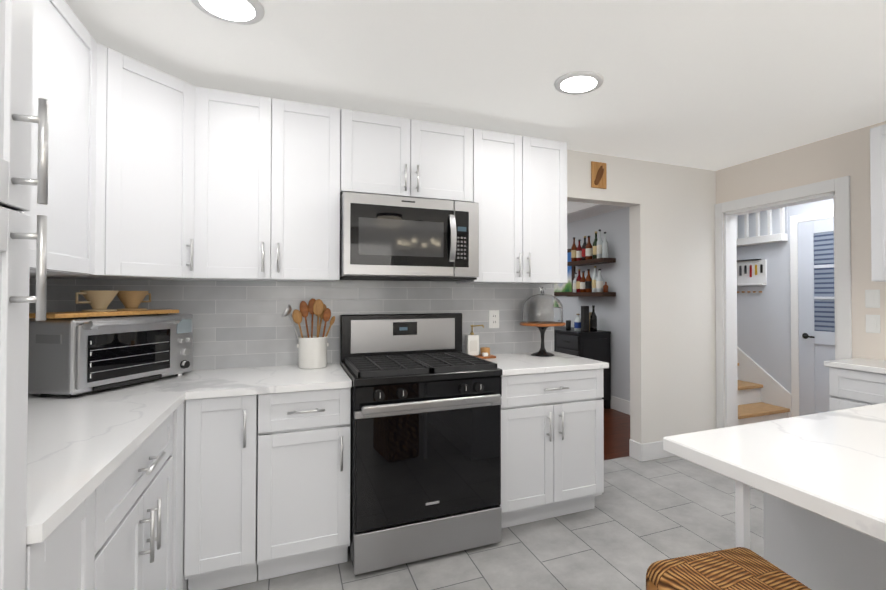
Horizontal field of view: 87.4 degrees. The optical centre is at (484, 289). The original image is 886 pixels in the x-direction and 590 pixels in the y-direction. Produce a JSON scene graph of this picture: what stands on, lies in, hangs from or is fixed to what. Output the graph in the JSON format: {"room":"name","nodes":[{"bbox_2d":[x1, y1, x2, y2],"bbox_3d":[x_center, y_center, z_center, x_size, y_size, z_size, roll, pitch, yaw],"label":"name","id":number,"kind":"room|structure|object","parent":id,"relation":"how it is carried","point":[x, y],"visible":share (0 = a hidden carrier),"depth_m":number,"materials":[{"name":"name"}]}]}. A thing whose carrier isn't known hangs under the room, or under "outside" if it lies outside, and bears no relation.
{"room":"kitchen","nodes":[
{"label":"kitchen","id":0,"kind":"room"},
{"bbox_2d":[44,0,103,279],"bbox_3d":[-1.620,-0.530,1.449,0.477,0.934,0.759,0,-1,-23],"label":"upper cabinet","id":1,"kind":"object","parent":0,"relation":"attached to","point":[75,59],"depth_m":1.67,"materials":[{"name":"white wood"}]},
{"bbox_2d":[44,46,211,283],"bbox_3d":[-1.714,-0.521,2.086,0.799,0.934,0.672,0,-1,-23],"label":"upper cabinet","id":2,"kind":"object","parent":0,"relation":"attached to","point":[154,126],"depth_m":2.06,"materials":[{"name":"white wood"}]},
{"bbox_2d":[180,89,287,283],"bbox_3d":[-1.298,-0.517,2.426,0.447,0.934,0.369,0,-1,-23],"label":"upper cabinet","id":3,"kind":"object","parent":0,"relation":"attached to","point":[248,134],"depth_m":2.32,"materials":[{"name":"white wood"}]},
{"bbox_2d":[288,100,343,283],"bbox_3d":[-1.025,-0.515,2.564,0.398,0.934,0.326,0,-1,-23],"label":"upper cabinet","id":4,"kind":"object","parent":0,"relation":"attached to","point":[315,132],"depth_m":2.45,"materials":[{"name":"white wood"}]},
{"bbox_2d":[344,109,475,202],"bbox_3d":[-0.486,-0.754,2.794,0.768,0.450,0.326,0,-1,-23],"label":"upper cabinet","id":5,"kind":"object","parent":0,"relation":"attached to","point":[384,154],"depth_m":2.64,"materials":[{"name":"white wood"}]},
{"bbox_2d":[340,192,478,280],"bbox_3d":[-0.455,-0.282,2.714,0.759,0.449,0.470,0,-1,-23],"label":"over-the-range microwave","id":6,"kind":"object","parent":5,"relation":"attached to","point":[391,238],"visible":1,"depth_m":2.53,"materials":[{"name":"silver metal"}]},
{"bbox_2d":[64,0,885,213],"bbox_3d":[0.723,-1.094,2.746,6.066,0.080,10.060,0,-1,-23],"label":"ceiling","id":7,"kind":"structure","parent":0,"point":[714,85],"depth_m":2.16,"materials":[{"name":"white paint"}]},
{"bbox_2d":[191,0,264,24],"bbox_3d":[-0.959,-1.062,1.723,0.250,0.012,0.250,0,-1,-23],"label":"recessed light","id":8,"kind":"object","parent":7,"relation":"in","point":[244,12],"visible":1,"depth_m":1.75,"materials":[{"name":"white plastic"}]},
{"bbox_2d":[554,71,603,94],"bbox_3d":[0.481,-1.053,2.361,0.250,0.012,0.250,0,-1,-23],"label":"recessed light","id":9,"kind":"object","parent":7,"relation":"in","point":[577,82],"visible":1,"depth_m":2.34,"materials":[{"name":"white plastic"}]},
{"bbox_2d":[219,456,763,589],"bbox_3d":[0.951,1.356,0.522,4.786,0.060,5.845,0,-1,-23],"label":"floor","id":10,"kind":"structure","parent":0,"point":[633,525],"depth_m":2.45,"materials":[{"name":"grey tile"}]},
{"bbox_2d":[0,0,47,589],"bbox_3d":[-1.016,0.156,0.358,0.752,2.336,0.660,0,-1,-23],"label":"refrigerator","id":11,"kind":"object","parent":10,"relation":"on","point":[23,23],"depth_m":0.77,"materials":[{"name":"white metal"}]},
{"bbox_2d":[36,532,115,589],"bbox_3d":[-1.216,0.888,0.825,0.753,0.886,0.364,0,-1,-23],"label":"base cabinet","id":12,"kind":"object","parent":10,"relation":"on","point":[89,562],"depth_m":1.02,"materials":[{"name":"white wood"}]},
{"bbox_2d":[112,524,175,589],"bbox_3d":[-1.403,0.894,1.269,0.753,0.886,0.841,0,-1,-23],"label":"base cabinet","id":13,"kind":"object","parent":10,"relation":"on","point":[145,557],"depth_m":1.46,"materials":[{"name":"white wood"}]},
{"bbox_2d":[176,524,179,589],"bbox_3d":[-1.711,0.905,2.093,0.824,0.886,0.626,0,-1,-23],"label":"base cabinet","id":14,"kind":"object","parent":10,"relation":"on","point":[177,525],"depth_m":1.85,"materials":[{"name":"white wood"}]},
{"bbox_2d":[180,508,275,589],"bbox_3d":[-1.231,0.908,2.295,0.334,0.886,0.626,0,-1,-23],"label":"base cabinet","id":15,"kind":"object","parent":10,"relation":"on","point":[237,548],"depth_m":2.02,"materials":[{"name":"white wood"}]},
{"bbox_2d":[40,360,351,543],"bbox_3d":[-1.188,0.442,1.653,1.445,0.032,1.857,0,-1,-23],"label":"countertop","id":16,"kind":"structure","parent":15,"relation":"on","point":[198,443],"depth_m":1.97,"materials":[{"name":"white stone"}]},
{"bbox_2d":[28,314,192,396],"bbox_3d":[-1.636,0.277,2.105,0.287,0.310,0.602,0,-1,10],"label":"toaster oven","id":17,"kind":"object","parent":16,"relation":"on","point":[74,357],"visible":0.94,"depth_m":1.91,"materials":[{"name":"silver metal"}]},
{"bbox_2d":[29,309,178,318],"bbox_3d":[-1.679,0.108,2.050,0.203,0.023,0.570,0,-1,10],"label":"bamboo cutting board","id":18,"kind":"object","parent":17,"relation":"on","point":[67,315],"visible":0.71,"depth_m":1.92,"materials":[{"name":"brown wood"}]},
{"bbox_2d":[75,290,118,311],"bbox_3d":[-1.678,0.050,2.008,0.135,0.091,0.153,0,-1,-23],"label":"ceramic piece","id":19,"kind":"object","parent":18,"relation":"on","point":[99,300],"visible":1,"depth_m":1.98,"materials":[{"name":"beige ceramic"}]},
{"bbox_2d":[116,291,150,310],"bbox_3d":[-1.662,0.053,2.178,0.135,0.091,0.153,0,-1,-23],"label":"ceramic piece","id":20,"kind":"object","parent":18,"relation":"on","point":[131,300],"visible":0.92,"depth_m":2.14,"materials":[{"name":"brown ceramic"}]},
{"bbox_2d":[282,298,334,368],"bbox_3d":[-0.990,0.244,2.603,0.288,0.388,0.162,0,-1,-23],"label":"utensil crock","id":21,"kind":"object","parent":16,"relation":"on","point":[312,351],"visible":1,"depth_m":2.59,"materials":[{"name":"white ceramic"}]},
{"bbox_2d":[276,496,349,576],"bbox_3d":[-0.975,0.909,2.403,0.464,0.886,0.626,0,-1,-23],"label":"base cabinet","id":22,"kind":"object","parent":10,"relation":"on","point":[313,534],"depth_m":2.16,"materials":[{"name":"white wood"}]},
{"bbox_2d":[340,313,501,574],"bbox_3d":[-0.380,0.751,2.586,0.762,1.205,0.738,0,-1,-23],"label":"gas range","id":23,"kind":"object","parent":10,"relation":"on","point":[425,445],"visible":1,"depth_m":2.31,"materials":[{"name":"black metal"}]},
{"bbox_2d":[500,368,603,527],"bbox_3d":[0.275,0.916,2.929,0.700,0.886,0.626,0,-1,-23],"label":"base cabinet","id":24,"kind":"object","parent":10,"relation":"on","point":[552,423],"depth_m":2.64,"materials":[{"name":"white wood"}]},
{"bbox_2d":[484,352,608,375],"bbox_3d":[0.290,0.459,2.932,0.731,0.032,0.645,0,-1,-23],"label":"countertop","id":25,"kind":"structure","parent":24,"relation":"on","point":[511,363],"depth_m":2.75,"materials":[{"name":"white stone"}]},
{"bbox_2d":[475,354,495,358],"bbox_3d":[-0.031,0.437,3.004,0.180,0.013,0.130,0,-1,-23],"label":"wood tray","id":26,"kind":"object","parent":25,"relation":"on","point":[485,357],"visible":0.44,"depth_m":2.96,"materials":[{"name":"brown wood"}]},
{"bbox_2d":[465,325,483,355],"bbox_3d":[-0.061,0.331,3.017,0.124,0.199,0.056,0,-1,-23],"label":"soap dispenser","id":27,"kind":"object","parent":26,"relation":"on","point":[472,343],"visible":0.92,"depth_m":2.99,"materials":[{"name":"white ceramic"}]},
{"bbox_2d":[480,347,489,354],"bbox_3d":[0.005,0.407,3.036,0.064,0.048,0.064,0,-1,-23],"label":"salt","id":28,"kind":"object","parent":26,"relation":"on","point":[484,349],"visible":0.75,"depth_m":3.01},
{"bbox_2d":[520,322,565,356],"bbox_3d":[0.394,0.335,3.130,0.310,0.222,0.310,0,-1,-23],"label":"cake stand","id":29,"kind":"object","parent":25,"relation":"on","point":[542,351],"visible":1,"depth_m":3.08,"materials":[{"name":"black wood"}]},
{"bbox_2d":[522,287,562,323],"bbox_3d":[0.394,0.103,3.133,0.276,0.240,0.276,0,-1,-23],"label":"glass cake dome","id":30,"kind":"object","parent":29,"relation":"on","point":[542,308],"visible":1,"depth_m":3.02,"materials":[{"name":"clear glass"}]},
{"bbox_2d":[646,547,810,589],"bbox_3d":[0.527,0.955,0.842,0.286,0.750,0.416,0,-1,-15],"label":"stool","id":31,"kind":"object","parent":10,"relation":"on","point":[740,568],"visible":1,"depth_m":0.95,"materials":[{"name":"wicker"}]},
{"bbox_2d":[735,483,885,589],"bbox_3d":[1.624,0.887,0.320,1.245,0.874,2.620,0,-1,-23],"label":"kitchen island","id":32,"kind":"object","parent":10,"relation":"on","point":[820,555],"depth_m":1.26,"materials":[{"name":"wood"}]},
{"bbox_2d":[663,403,885,546],"bbox_3d":[1.627,0.428,0.333,1.296,0.040,2.690,0,-1,-23],"label":"island countertop","id":33,"kind":"structure","parent":32,"relation":"on","point":[831,465],"depth_m":1.16,"materials":[{"name":"white stone"}]},
{"bbox_2d":[829,368,885,410],"bbox_3d":[2.454,0.911,2.515,0.354,0.886,0.858,0,-1,-23],"label":"base cabinet","id":34,"kind":"object","parent":10,"relation":"on","point":[847,390],"depth_m":2.72,"materials":[{"name":"white wood"}]},
{"bbox_2d":[824,358,885,375],"bbox_3d":[2.742,0.444,1.816,0.373,0.032,2.419,0,-1,-23],"label":"countertop","id":35,"kind":"structure","parent":34,"relation":"on","point":[856,364],"depth_m":2.75,"materials":[{"name":"white stone"}]},
{"bbox_2d":[489,310,498,327],"bbox_3d":[0.067,0.205,3.183,0.077,0.124,0.006,0,-1,-23],"label":"outlet","id":36,"kind":"object","parent":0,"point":[493,318],"visible":1,"depth_m":3.18,"materials":[{"name":"white plastic"}]},
{"bbox_2d":[554,207,629,400],"bbox_3d":[1.290,0.196,6.068,0.130,2.410,4.085,0,-1,-23],"label":"wall","id":37,"kind":"structure","parent":0,"point":[612,313],"depth_m":5.39,"materials":[{"name":"white paint"}]},
{"bbox_2d":[554,249,574,295],"bbox_3d":[1.016,-0.228,6.514,0.032,0.630,0.900,0,-1,-23],"label":"framed painting","id":38,"kind":"object","parent":37,"relation":"attached to","point":[561,289],"visible":0.15,"depth_m":6.22,"materials":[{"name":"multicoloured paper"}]},
{"bbox_2d":[566,292,615,296],"bbox_3d":[1.291,0.061,5.660,0.184,0.050,0.760,0,-1,-23],"label":"floating shelf","id":39,"kind":"object","parent":37,"relation":"attached to","point":[604,294],"visible":1,"depth_m":5.46,"materials":[{"name":"brown wood"}]},
{"bbox_2d":[573,266,607,291],"bbox_3d":[1.281,-0.122,5.658,0.114,0.314,0.700,0,-1,-23],"label":"bottle","id":40,"kind":"object","parent":39,"relation":"on","point":[588,283],"visible":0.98,"depth_m":5.61,"materials":[{"name":"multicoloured glass"}]},
{"bbox_2d":[567,258,615,265],"bbox_3d":[1.291,-0.334,5.665,0.184,0.050,0.760,0,-1,-23],"label":"floating shelf","id":41,"kind":"object","parent":37,"relation":"attached to","point":[592,261],"visible":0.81,"depth_m":5.53,"materials":[{"name":"brown wood"}]},
{"bbox_2d":[571,237,574,260],"bbox_3d":[1.152,-0.513,5.935,0.072,0.314,0.072,1,-1,-35],"label":"bottle","id":42,"kind":"object","parent":41,"relation":"on","point":[572,248],"depth_m":5.91,"materials":[{"name":"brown glass"}]},
{"bbox_2d":[574,239,578,260],"bbox_3d":[1.202,-0.494,5.848,0.076,0.274,0.076,1,-1,-35],"label":"bottle","id":43,"kind":"object","parent":41,"relation":"on","point":[576,249],"depth_m":5.85,"materials":[{"name":"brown glass"}]},
{"bbox_2d":[579,240,582,259],"bbox_3d":[1.251,-0.511,5.749,0.080,0.304,0.080,1,-1,-35],"label":"bottle","id":44,"kind":"object","parent":41,"relation":"on","point":[580,248],"depth_m":5.81,"materials":[{"name":"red glass"}]},
{"bbox_2d":[583,236,589,259],"bbox_3d":[1.276,-0.507,5.640,0.084,0.294,0.084,1,-1,-35],"label":"bottle","id":45,"kind":"object","parent":41,"relation":"on","point":[587,251],"depth_m":5.63,"materials":[{"name":"brown glass"}]},
{"bbox_2d":[590,242,593,258],"bbox_3d":[1.341,-0.528,5.548,0.080,0.334,0.080,1,-1,-35],"label":"bottle","id":46,"kind":"object","parent":41,"relation":"on","point":[591,249],"depth_m":5.60,"materials":[{"name":"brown glass"}]},
{"bbox_2d":[594,229,600,258],"bbox_3d":[1.361,-0.535,5.449,0.072,0.344,0.072,1,-1,-35],"label":"bottle","id":47,"kind":"object","parent":41,"relation":"on","point":[596,241],"depth_m":5.51,"materials":[{"name":"clear glass"}]},
{"bbox_2d":[600,231,607,257],"bbox_3d":[1.403,-0.516,5.368,0.067,0.304,0.067,1,-1,-35],"label":"bottle","id":48,"kind":"object","parent":41,"relation":"on","point":[603,244],"depth_m":5.35,"materials":[{"name":"clear glass"}]},
{"bbox_2d":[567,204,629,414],"bbox_3d":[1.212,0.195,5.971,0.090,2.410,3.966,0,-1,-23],"label":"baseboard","id":49,"kind":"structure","parent":37,"relation":"attached to","point":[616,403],"depth_m":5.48,"materials":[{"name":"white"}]},
{"bbox_2d":[604,408,629,459],"bbox_3d":[-0.975,1.418,5.097,4.786,0.060,4.085,0,-1,-23],"label":"floor","id":50,"kind":"structure","parent":0,"point":[616,432],"depth_m":4.39,"materials":[{"name":"brown wood"}]},
{"bbox_2d":[554,326,610,408],"bbox_3d":[0.980,0.950,5.989,0.456,0.900,1.494,0,-1,-23],"label":"sideboard","id":51,"kind":"object","parent":50,"relation":"on","point":[592,345],"visible":0.38,"depth_m":5.36,"materials":[{"name":"black wood"}]},
{"bbox_2d":[566,305,596,331],"bbox_3d":[1.177,0.341,5.510,0.289,0.304,0.341,0,-1,-23],"label":"bottle","id":52,"kind":"object","parent":51,"relation":"on","point":[587,322],"visible":1,"depth_m":5.38,"materials":[{"name":"black glass"}]},
{"bbox_2d":[567,150,715,443],"bbox_3d":[1.299,0.165,3.785,1.774,2.410,0.130,0,-1,-23],"label":"wall","id":53,"kind":"structure","parent":0,"point":[672,311],"depth_m":3.80,"materials":[{"name":"white paint"}]},
{"bbox_2d":[452,129,566,287],"bbox_3d":[0.178,-0.508,3.070,0.668,0.934,0.326,0,-1,-23],"label":"upper cabinet","id":54,"kind":"object","parent":53,"relation":"attached to","point":[521,181],"depth_m":2.92,"materials":[{"name":"white wood"}]},
{"bbox_2d":[591,161,606,188],"bbox_3d":[0.879,-0.877,3.541,0.140,0.200,0.018,0,-1,-23],"label":"plaque","id":55,"kind":"object","parent":53,"relation":"attached to","point":[598,174],"visible":1,"depth_m":3.53,"materials":[{"name":"brown wood"}]},
{"bbox_2d":[638,440,674,461],"bbox_3d":[1.633,1.301,3.832,0.850,0.140,0.014,0,-1,-23],"label":"baseboard","id":56,"kind":"structure","parent":53,"relation":"attached to","point":[646,451],"depth_m":3.70,"materials":[{"name":"white wood"}]},
{"bbox_2d":[716,169,724,392],"bbox_3d":[2.096,0.168,4.009,0.130,2.410,0.075,0,-1,-23],"label":"wall","id":57,"kind":"structure","parent":0,"point":[719,186],"depth_m":3.99,"materials":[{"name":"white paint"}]},
{"bbox_2d":[737,198,833,392],"bbox_3d":[3.459,0.167,3.880,0.130,2.410,9.800,0,-1,-23],"label":"wall","id":58,"kind":"structure","parent":0,"point":[764,329],"depth_m":4.81,"materials":[{"name":"white paint"}]},
{"bbox_2d":[737,259,766,292],"bbox_3d":[2.868,-0.145,5.030,0.069,0.360,0.390,0,-1,-23],"label":"shelf","id":59,"kind":"object","parent":58,"relation":"attached to","point":[750,272],"visible":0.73,"depth_m":5.00,"materials":[{"name":"white wood"}]},
{"bbox_2d":[736,207,787,246],"bbox_3d":[2.860,-0.673,5.017,0.099,0.380,0.820,0,-1,-23],"label":"stair railing","id":60,"kind":"object","parent":58,"relation":"attached to","point":[764,227],"visible":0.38,"depth_m":4.87,"materials":[{"name":"white wood"}]},
{"bbox_2d":[737,346,791,417],"bbox_3d":[2.847,0.310,5.135,0.021,2.157,4.190,0,-1,-23],"label":"trim","id":61,"kind":"structure","parent":58,"relation":"attached to","point":[773,390],"depth_m":4.86,"materials":[{"name":"white wood"}]},
{"bbox_2d":[790,209,834,416],"bbox_3d":[3.224,0.318,4.187,0.062,2.115,0.910,0,-1,-23],"label":"hall door","id":62,"kind":"structure","parent":58,"relation":"in","point":[812,295],"depth_m":4.42,"materials":[{"name":"white wood"}]},
{"bbox_2d":[723,121,885,360],"bbox_3d":[3.205,0.133,1.376,0.130,2.410,5.640,0,-1,-23],"label":"wall","id":63,"kind":"structure","parent":0,"point":[853,155],"depth_m":3.06,"materials":[{"name":"white paint"}]},
{"bbox_2d":[715,176,851,428],"bbox_3d":[2.283,0.310,3.562,0.166,2.115,1.060,0,-1,-23],"label":"door frame","id":64,"kind":"structure","parent":63,"relation":"attached to","point":[838,189],"depth_m":3.84,"materials":[{"name":"white wood"}]},
{"bbox_2d":[865,290,879,307],"bbox_3d":[2.471,0.059,2.940,0.010,0.116,0.080,0,-1,-23],"label":"switch plate","id":65,"kind":"object","parent":63,"relation":"attached to","point":[872,298],"depth_m":2.94,"materials":[{"name":"white plastic"}]},
{"bbox_2d":[866,314,880,332],"bbox_3d":[2.471,0.219,2.937,0.010,0.116,0.080,0,-1,-23],"label":"switch plate","id":66,"kind":"object","parent":63,"relation":"attached to","point":[872,321],"depth_m":2.93,"materials":[{"name":"white plastic"}]},
{"bbox_2d":[870,124,885,281],"bbox_3d":[2.551,-0.495,2.342,0.324,0.888,0.858,0,-1,-23],"label":"upper cabinet","id":67,"kind":"object","parent":63,"relation":"attached to","point":[877,135],"depth_m":2.64,"materials":[{"name":"white wood"}]},
{"bbox_3d":[2.954,1.398,3.580,1.280,0.060,9.930,0,-1,-23],"label":"floor","id":68,"kind":"structure","parent":0,"visible":0},
{"bbox_2d":[737,363,789,424],"bbox_3d":[1.995,0.449,5.872,1.016,1.900,3.125,0,-1,-23],"label":"stairs","id":69,"kind":"structure","parent":68,"relation":"on","point":[753,407],"depth_m":4.66,"materials":[{"name":"white"}]}
]}

